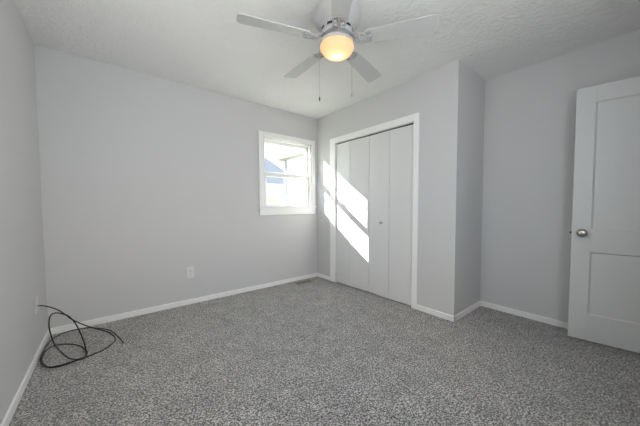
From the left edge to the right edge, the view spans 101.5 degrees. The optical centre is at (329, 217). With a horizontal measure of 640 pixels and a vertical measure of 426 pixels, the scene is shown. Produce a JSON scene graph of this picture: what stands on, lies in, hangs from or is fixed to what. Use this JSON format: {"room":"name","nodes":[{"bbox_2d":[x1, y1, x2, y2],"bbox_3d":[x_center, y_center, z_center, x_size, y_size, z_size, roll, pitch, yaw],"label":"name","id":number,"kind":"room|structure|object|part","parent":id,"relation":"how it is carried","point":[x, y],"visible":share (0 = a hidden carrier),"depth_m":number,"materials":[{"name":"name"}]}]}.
{"room":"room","nodes":[
{"label":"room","id":0,"kind":"room"},
{"bbox_2d":[0,0,47,424],"bbox_3d":[-1.246,-0.143,0.701,0.130,2.440,3.810,-2,3,-40],"label":"wall","id":1,"kind":"structure","parent":0,"point":[22,260],"depth_m":1.64,"materials":[{"name":"grey paint"}]},
{"bbox_2d":[0,329,49,425],"bbox_3d":[-1.231,1.044,0.849,0.013,0.056,3.680,-2,3,-40],"label":"baseboard","id":2,"kind":"structure","parent":1,"relation":"attached to","point":[11,410],"depth_m":1.56,"materials":[{"name":"white paint"}]},
{"bbox_2d":[35,295,38,313],"bbox_3d":[-2.155,0.641,1.931,0.016,0.120,0.074,-2,3,-40],"label":"cable wall plate","id":3,"kind":"object","parent":1,"relation":"attached to","point":[36,297],"visible":1,"depth_m":1.91,"materials":[{"name":"white plastic"}]},
{"bbox_2d":[39,305,123,367],"bbox_3d":[-1.982,0.829,2.115,0.482,0.376,0.699,-2,3,-40],"label":"coaxial cable","id":4,"kind":"object","parent":3,"relation":"attached to","point":[62,313],"visible":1,"depth_m":1.96,"materials":[{"name":"black plastic"}]},
{"bbox_2d":[34,44,316,327],"bbox_3d":[-1.107,-0.261,3.391,3.811,2.440,0.130,-2,3,-40],"label":"wall","id":5,"kind":"structure","parent":0,"point":[146,179],"depth_m":2.68,"materials":[{"name":"grey paint"}]},
{"bbox_2d":[50,273,316,334],"bbox_3d":[-1.301,0.942,3.184,2.917,0.056,0.013,-2,3,-40],"label":"baseboard","id":6,"kind":"structure","parent":5,"relation":"attached to","point":[60,329],"depth_m":2.81,"materials":[{"name":"white paint"}]},
{"bbox_2d":[186,267,193,277],"bbox_3d":[-1.567,0.620,2.948,0.078,0.124,0.010,-2,3,-40],"label":"wall outlet","id":7,"kind":"object","parent":5,"relation":"attached to","point":[189,270],"visible":1,"depth_m":2.95,"materials":[{"name":"white plastic"}]},
{"bbox_2d":[258,130,315,214],"bbox_3d":[-0.610,-0.599,3.773,0.938,1.110,0.164,-2,3,-40],"label":"window","id":8,"kind":"structure","parent":5,"relation":"in","point":[308,146],"depth_m":3.74,"materials":[{"name":"white paint"}]},
{"bbox_3d":[-0.636,-0.823,3.794,0.746,0.495,0.032,-2,3,-40],"label":"sash","id":9,"kind":"part","parent":8,"relation":"part of","materials":[{"name":"white plastic"}]},
{"bbox_3d":[-0.621,-0.610,3.785,0.790,0.960,0.130,-2,3,-40],"label":"frame","id":10,"kind":"part","parent":8,"relation":"part of","materials":[{"name":"white plastic"}]},
{"bbox_3d":[-0.608,-0.392,3.780,0.746,0.465,0.032,-2,3,-40],"label":"sash","id":11,"kind":"part","parent":8,"relation":"part of","materials":[{"name":"white plastic"}]},
{"bbox_3d":[-0.583,-0.153,3.762,0.938,0.020,0.084,-2,3,-40],"label":"sill","id":12,"kind":"part","parent":8,"relation":"part of","materials":[{"name":"white paint"}]},
{"bbox_2d":[9,276,639,425],"bbox_3d":[0.123,1.079,1.991,3.811,0.120,3.940,-2,3,-40],"label":"floor","id":13,"kind":"structure","parent":0,"point":[319,352],"depth_m":1.75,"materials":[{"name":"grey carpet"}]},
{"bbox_2d":[294,280,312,284],"bbox_3d":[-0.367,0.938,3.789,0.280,0.006,0.104,-2,3,-40],"label":"floor vent","id":14,"kind":"object","parent":13,"relation":"in","point":[305,281],"visible":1,"depth_m":3.77,"materials":[{"name":"beige metal"}]},
{"bbox_2d":[14,0,639,118],"bbox_3d":[0.117,-1.469,1.879,3.811,0.100,3.940,-2,3,-40],"label":"ceiling","id":15,"kind":"structure","parent":0,"point":[201,44],"depth_m":2.10,"materials":[{"name":"white paint"}]},
{"bbox_2d":[236,0,439,100],"bbox_3d":[0.023,-1.115,1.851,1.306,0.603,1.248,-2,3,-40],"label":"ceiling fan","id":16,"kind":"object","parent":15,"relation":"hanging from","point":[336,21],"visible":1,"depth_m":1.72,"materials":[{"name":"white plastic"}]},
{"bbox_3d":[-0.347,-1.212,1.659,0.455,0.006,0.136,-1,16,-20],"label":"blade","id":17,"kind":"part","parent":16,"relation":"part of","materials":[{"name":"grey wood"}]},
{"bbox_3d":[-0.213,-1.233,2.143,0.136,0.006,0.455,-18,13,-37],"label":"blade","id":18,"kind":"part","parent":16,"relation":"part of","materials":[{"name":"white wood"}]},
{"bbox_3d":[-0.068,-1.019,1.817,0.005,0.362,0.005,0,3,14],"label":"pull chain","id":19,"kind":"part","parent":16,"relation":"part of","materials":[{"name":"silver metal"}]},
{"bbox_3d":[0.053,-1.150,1.812,0.235,0.079,0.235,-2,3,-40],"label":"lamp shade","id":20,"kind":"part","parent":16,"relation":"part of","materials":[{"name":"orange glass"}]},
{"bbox_3d":[0.072,-1.201,1.382,0.136,0.006,0.455,13,2,-3],"label":"blade","id":21,"kind":"part","parent":16,"relation":"part of","materials":[{"name":"grey wood"}]},
{"bbox_3d":[0.289,-1.236,2.165,0.136,0.006,0.455,-14,-6,33],"label":"blade","id":22,"kind":"part","parent":16,"relation":"part of","materials":[{"name":"grey wood"}]},
{"bbox_3d":[0.465,-1.215,1.694,0.455,0.006,0.136,1,-10,16],"label":"blade","id":23,"kind":"part","parent":16,"relation":"part of","materials":[{"name":"white wood"}]},
{"bbox_2d":[317,60,484,315],"bbox_3d":[0.739,-0.268,3.462,0.634,2.440,2.138,-2,3,-40],"label":"wall","id":24,"kind":"structure","parent":0,"point":[449,99],"depth_m":2.65,"materials":[{"name":"grey paint"}]},
{"bbox_2d":[336,136,368,291],"bbox_3d":[0.306,-0.041,3.522,0.042,1.959,0.609,-2,3,-40],"label":"bifold door","id":25,"kind":"structure","parent":24,"relation":"in","point":[352,157],"depth_m":3.47,"materials":[{"name":"white paint"}]},
{"bbox_3d":[0.201,-0.046,3.645,0.028,1.959,0.284,-2,3,-38],"label":"door panel","id":26,"kind":"part","parent":25,"relation":"part of","materials":[{"name":"white paint"}]},
{"bbox_3d":[0.398,-0.037,3.412,0.028,1.959,0.321,-2,3,-43],"label":"door panel","id":27,"kind":"part","parent":25,"relation":"part of","materials":[{"name":"white paint"}]},
{"bbox_2d":[330,112,419,309],"bbox_3d":[0.514,-0.075,3.318,0.126,2.068,1.420,-2,3,-40],"label":"trim","id":28,"kind":"structure","parent":24,"relation":"attached to","point":[414,118],"depth_m":2.93,"materials":[{"name":"white paint"}]},
{"bbox_2d":[337,123,413,144],"bbox_3d":[0.517,-1.019,3.252,0.030,0.016,1.233,-2,3,-40],"label":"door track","id":29,"kind":"structure","parent":24,"relation":"attached to","point":[411,123],"depth_m":3.13,"materials":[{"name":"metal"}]},
{"bbox_2d":[369,124,413,305],"bbox_3d":[0.694,-0.021,3.041,0.074,1.959,0.619,-2,3,-40],"label":"bifold door","id":30,"kind":"structure","parent":24,"relation":"in","point":[391,151],"depth_m":3.01,"materials":[{"name":"white paint"}]},
{"bbox_3d":[0.607,-0.026,3.167,0.028,1.959,0.312,-2,3,-38],"label":"door panel","id":31,"kind":"part","parent":30,"relation":"part of","materials":[{"name":"white paint"}]},
{"bbox_3d":[0.808,-0.017,2.932,0.028,1.959,0.303,-2,3,-43],"label":"door panel","id":32,"kind":"part","parent":30,"relation":"part of","materials":[{"name":"white paint"}]},
{"bbox_2d":[480,29,639,322],"bbox_3d":[1.570,-0.253,3.069,0.130,2.440,3.810,-2,3,-40],"label":"wall","id":33,"kind":"structure","parent":0,"point":[530,111],"depth_m":2.49,"materials":[{"name":"grey paint"}]},
{"bbox_2d":[317,273,567,328],"bbox_3d":[1.234,0.948,2.921,0.648,0.056,3.680,-2,3,-40],"label":"baseboard","id":34,"kind":"structure","parent":33,"relation":"attached to","point":[539,318],"depth_m":2.61,"materials":[{"name":"white paint"}]},
{"bbox_3d":[1.347,-0.139,0.478,3.551,2.440,0.130,-2,3,-40],"label":"wall","id":35,"kind":"structure","parent":0,"visible":0},
{"bbox_2d":[568,76,639,352],"bbox_3d":[2.288,-0.009,1.903,0.787,2.019,0.170,2,3,41],"label":"door","id":36,"kind":"structure","parent":35,"relation":"in","point":[604,285],"depth_m":2.02,"materials":[{"name":"white paint"}]},
{"bbox_3d":[2.014,0.126,2.083,0.066,0.066,0.068,2,3,41],"label":"knob","id":37,"kind":"part","parent":36,"relation":"part of","materials":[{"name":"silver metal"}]},
{"bbox_3d":[2.290,0.535,1.926,0.541,0.508,0.035,2,3,41],"label":"panel","id":38,"kind":"part","parent":36,"relation":"part of","materials":[{"name":"white paint"}]},
{"bbox_3d":[2.288,-0.396,1.885,0.541,0.997,0.035,2,3,41],"label":"panel","id":39,"kind":"part","parent":36,"relation":"part of","materials":[{"name":"white paint"}]},
{"label":"outside","id":40,"kind":"structure","parent":0,"visible":0},
{"bbox_3d":[-15.780,0.233,30.409,70.000,0.150,59.700,-2,3,-40],"label":"ground","id":41,"kind":"structure","parent":40,"visible":0},
{"bbox_2d":[265,157,283,203],"bbox_3d":[-5.327,-1.539,14.709,5.940,4.720,5.850,-2,3,-40],"label":"garage","id":42,"kind":"structure","parent":41,"relation":"on","point":[275,185],"depth_m":13.63,"materials":[{"name":"white"}]},
{"bbox_3d":[-3.809,-0.071,12.778,2.850,1.950,0.050,-2,3,-40],"label":"door","id":43,"kind":"part","parent":42,"relation":"part of","materials":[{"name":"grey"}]},
{"bbox_3d":[-3.803,-0.131,12.768,3.150,2.070,0.070,-2,3,-40],"label":"door trim","id":44,"kind":"part","parent":42,"relation":"part of","materials":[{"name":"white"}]},
{"bbox_2d":[265,149,304,203],"bbox_3d":[-1.526,-1.137,8.245,15.051,4.467,5.600,-1,3,-27],"label":"neighboring house","id":45,"kind":"structure","parent":41,"relation":"on","point":[294,162],"depth_m":8.94,"materials":[{"name":"white"}]}
]}

